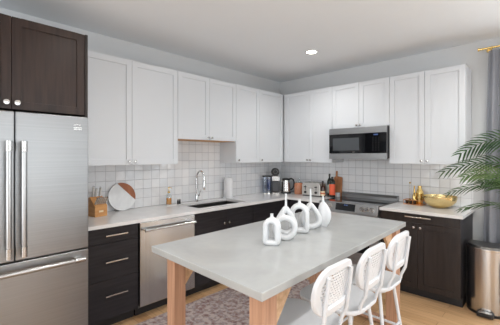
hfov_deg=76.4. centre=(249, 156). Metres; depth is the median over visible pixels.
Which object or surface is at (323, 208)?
ceramic vase
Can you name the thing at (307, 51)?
recessed light
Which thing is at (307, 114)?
upper cabinet
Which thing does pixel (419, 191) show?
cocktail shaker
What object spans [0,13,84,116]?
upper cabinet
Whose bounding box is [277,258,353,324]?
bar stool
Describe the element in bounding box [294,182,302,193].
storage jar
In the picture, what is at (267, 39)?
ceiling
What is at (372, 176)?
backsplash
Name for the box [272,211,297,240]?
ceramic vase
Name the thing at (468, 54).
wall
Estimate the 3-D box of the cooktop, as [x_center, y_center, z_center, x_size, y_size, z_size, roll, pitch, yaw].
[1.373,0.569,4.036,0.758,0.016,0.580,0,0,44]
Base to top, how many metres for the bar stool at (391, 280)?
0.994 m
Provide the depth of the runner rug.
3.06 m
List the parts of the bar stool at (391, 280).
seat, leg, post, leg, backrest, woven panel, post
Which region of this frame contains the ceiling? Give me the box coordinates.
[0,0,499,82]
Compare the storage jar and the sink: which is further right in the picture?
the storage jar
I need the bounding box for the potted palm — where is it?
[436,105,499,212]
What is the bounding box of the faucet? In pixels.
[194,170,205,201]
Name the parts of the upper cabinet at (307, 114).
door, door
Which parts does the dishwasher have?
handle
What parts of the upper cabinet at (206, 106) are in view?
door, panel, door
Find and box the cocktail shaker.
[416,186,423,203]
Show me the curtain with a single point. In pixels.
(491, 233)
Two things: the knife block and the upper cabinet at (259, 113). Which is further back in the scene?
the upper cabinet at (259, 113)
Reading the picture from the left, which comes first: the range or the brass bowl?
the range
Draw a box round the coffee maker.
[271,168,279,193]
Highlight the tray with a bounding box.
[403,198,425,205]
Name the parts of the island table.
leg, leg, leg, leg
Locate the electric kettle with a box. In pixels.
[281,178,294,193]
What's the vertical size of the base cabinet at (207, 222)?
0.882 m
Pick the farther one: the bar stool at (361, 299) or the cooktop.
the cooktop
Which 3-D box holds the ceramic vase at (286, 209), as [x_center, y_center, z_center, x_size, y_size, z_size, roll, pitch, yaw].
[0.258,0.416,2.284,0.166,0.300,0.059,0,0,-1]
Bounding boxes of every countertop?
[88,190,330,230]
[379,201,474,219]
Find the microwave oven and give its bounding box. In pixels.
[329,125,389,158]
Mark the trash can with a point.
(482, 257)
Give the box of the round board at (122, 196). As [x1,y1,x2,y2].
[108,183,135,210]
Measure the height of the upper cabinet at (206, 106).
0.757 m
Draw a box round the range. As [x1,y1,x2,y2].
[319,191,398,265]
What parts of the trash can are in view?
lid, pedal plate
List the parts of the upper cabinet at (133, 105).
door, door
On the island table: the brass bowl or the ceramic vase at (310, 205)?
the ceramic vase at (310, 205)
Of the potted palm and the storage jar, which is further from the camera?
the storage jar
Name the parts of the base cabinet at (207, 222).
door, door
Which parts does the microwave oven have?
door, trim, trim, control panel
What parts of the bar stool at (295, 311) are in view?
seat, post, backrest, woven panel, post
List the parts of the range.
control panel, storage drawer, oven door, vent trim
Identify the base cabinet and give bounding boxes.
[88,223,137,324]
[189,205,252,294]
[253,199,288,222]
[289,200,318,212]
[380,210,472,307]
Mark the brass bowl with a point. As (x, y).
(434, 200)
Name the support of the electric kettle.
on the countertop at (115, 218)
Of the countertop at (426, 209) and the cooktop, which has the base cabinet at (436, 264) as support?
the countertop at (426, 209)
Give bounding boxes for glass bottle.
[320,181,324,196]
[327,174,330,196]
[329,177,334,197]
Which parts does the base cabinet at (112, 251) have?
drawer, drawer, drawer, handle, handle, handle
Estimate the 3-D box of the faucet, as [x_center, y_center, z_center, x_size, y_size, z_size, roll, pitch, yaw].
[-0.626,0.368,3.995,0.157,0.397,0.093,0,0,44]
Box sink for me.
[189,201,238,207]
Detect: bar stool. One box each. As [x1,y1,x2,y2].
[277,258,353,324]
[300,242,387,324]
[334,230,410,324]
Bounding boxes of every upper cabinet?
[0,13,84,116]
[88,50,177,165]
[178,71,235,142]
[220,84,283,162]
[284,87,343,162]
[332,77,389,128]
[390,64,470,164]
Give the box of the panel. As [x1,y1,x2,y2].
[80,35,87,247]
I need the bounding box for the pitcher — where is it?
[262,175,271,193]
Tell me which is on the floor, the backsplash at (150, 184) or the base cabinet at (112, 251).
the base cabinet at (112, 251)
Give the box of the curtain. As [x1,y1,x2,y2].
[483,46,499,243]
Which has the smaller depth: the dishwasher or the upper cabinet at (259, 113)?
the dishwasher
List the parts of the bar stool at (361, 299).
seat, leg, post, leg, backrest, woven panel, post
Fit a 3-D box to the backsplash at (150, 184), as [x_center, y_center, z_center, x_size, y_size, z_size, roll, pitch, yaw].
[-0.630,0.174,4.180,0.009,0.784,3.303,0,0,44]
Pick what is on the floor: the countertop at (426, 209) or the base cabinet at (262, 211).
the base cabinet at (262, 211)
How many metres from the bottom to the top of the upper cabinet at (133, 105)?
1.035 m
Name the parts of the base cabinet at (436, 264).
door, handle, drawer, door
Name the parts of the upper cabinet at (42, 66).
door, knob, knob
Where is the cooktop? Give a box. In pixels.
[324,196,396,206]
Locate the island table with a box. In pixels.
[152,209,405,324]
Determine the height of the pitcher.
0.275 m
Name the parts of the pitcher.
filter tank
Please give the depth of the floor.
3.00 m
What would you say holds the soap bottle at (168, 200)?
on the soap tray
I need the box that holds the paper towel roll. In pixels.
[223,176,233,197]
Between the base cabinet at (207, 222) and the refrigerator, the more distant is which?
the base cabinet at (207, 222)
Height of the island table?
0.915 m
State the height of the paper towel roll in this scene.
0.295 m
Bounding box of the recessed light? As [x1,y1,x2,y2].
[305,50,317,53]
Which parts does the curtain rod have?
rod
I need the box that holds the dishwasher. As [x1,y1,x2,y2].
[134,214,195,315]
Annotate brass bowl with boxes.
[422,194,457,207]
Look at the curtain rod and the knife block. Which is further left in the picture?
the knife block
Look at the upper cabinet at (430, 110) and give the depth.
3.49 m
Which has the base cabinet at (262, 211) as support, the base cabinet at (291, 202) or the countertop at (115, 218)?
the countertop at (115, 218)
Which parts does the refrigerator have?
door, handle, handle, handle, freezer drawer, door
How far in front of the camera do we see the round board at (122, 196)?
3.35 m
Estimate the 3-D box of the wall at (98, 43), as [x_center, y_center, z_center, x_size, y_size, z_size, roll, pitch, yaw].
[-2.126,0.115,2.721,0.120,2.735,7.720,0,0,44]
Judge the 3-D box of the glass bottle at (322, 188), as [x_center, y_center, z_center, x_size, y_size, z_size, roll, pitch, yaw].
[1.023,0.454,4.464,0.066,0.225,0.066,0,0,44]
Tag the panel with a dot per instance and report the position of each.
(86, 36)
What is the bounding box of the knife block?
[88,196,106,216]
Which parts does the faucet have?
spout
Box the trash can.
[466,239,499,319]
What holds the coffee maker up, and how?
on the countertop at (115, 218)
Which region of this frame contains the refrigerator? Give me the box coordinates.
[0,110,87,324]
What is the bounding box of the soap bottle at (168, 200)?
[166,187,171,204]
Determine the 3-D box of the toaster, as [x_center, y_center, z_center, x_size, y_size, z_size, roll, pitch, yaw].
[0.930,0.469,4.630,0.290,0.194,0.220,0,0,40]
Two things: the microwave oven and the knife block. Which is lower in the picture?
the knife block
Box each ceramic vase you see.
[263,213,280,245]
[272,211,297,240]
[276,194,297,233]
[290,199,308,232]
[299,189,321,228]
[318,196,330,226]
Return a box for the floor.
[112,270,499,324]
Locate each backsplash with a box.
[88,141,279,210]
[280,158,472,207]
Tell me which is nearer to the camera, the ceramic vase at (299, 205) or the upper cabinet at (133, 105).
the ceramic vase at (299, 205)
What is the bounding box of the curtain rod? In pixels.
[478,45,499,52]
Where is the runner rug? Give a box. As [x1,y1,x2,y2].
[136,279,309,324]
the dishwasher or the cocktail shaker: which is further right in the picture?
the cocktail shaker
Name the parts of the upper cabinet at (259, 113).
door, door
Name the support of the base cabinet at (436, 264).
on the floor
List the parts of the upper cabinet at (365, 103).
door, door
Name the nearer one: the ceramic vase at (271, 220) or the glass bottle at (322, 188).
the ceramic vase at (271, 220)
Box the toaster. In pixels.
[302,182,325,196]
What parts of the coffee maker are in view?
plate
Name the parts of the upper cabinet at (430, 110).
door, door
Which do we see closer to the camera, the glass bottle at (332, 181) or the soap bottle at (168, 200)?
the soap bottle at (168, 200)
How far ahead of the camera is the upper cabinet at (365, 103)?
4.02 m
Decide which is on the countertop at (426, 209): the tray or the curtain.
the tray
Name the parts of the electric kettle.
glass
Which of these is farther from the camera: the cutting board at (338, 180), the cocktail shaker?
the cutting board at (338, 180)
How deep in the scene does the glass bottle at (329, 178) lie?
4.49 m
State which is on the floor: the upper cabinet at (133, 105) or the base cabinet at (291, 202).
the base cabinet at (291, 202)
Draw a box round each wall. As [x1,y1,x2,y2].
[0,8,279,210]
[280,38,499,240]
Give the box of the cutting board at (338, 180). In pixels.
[334,171,342,195]

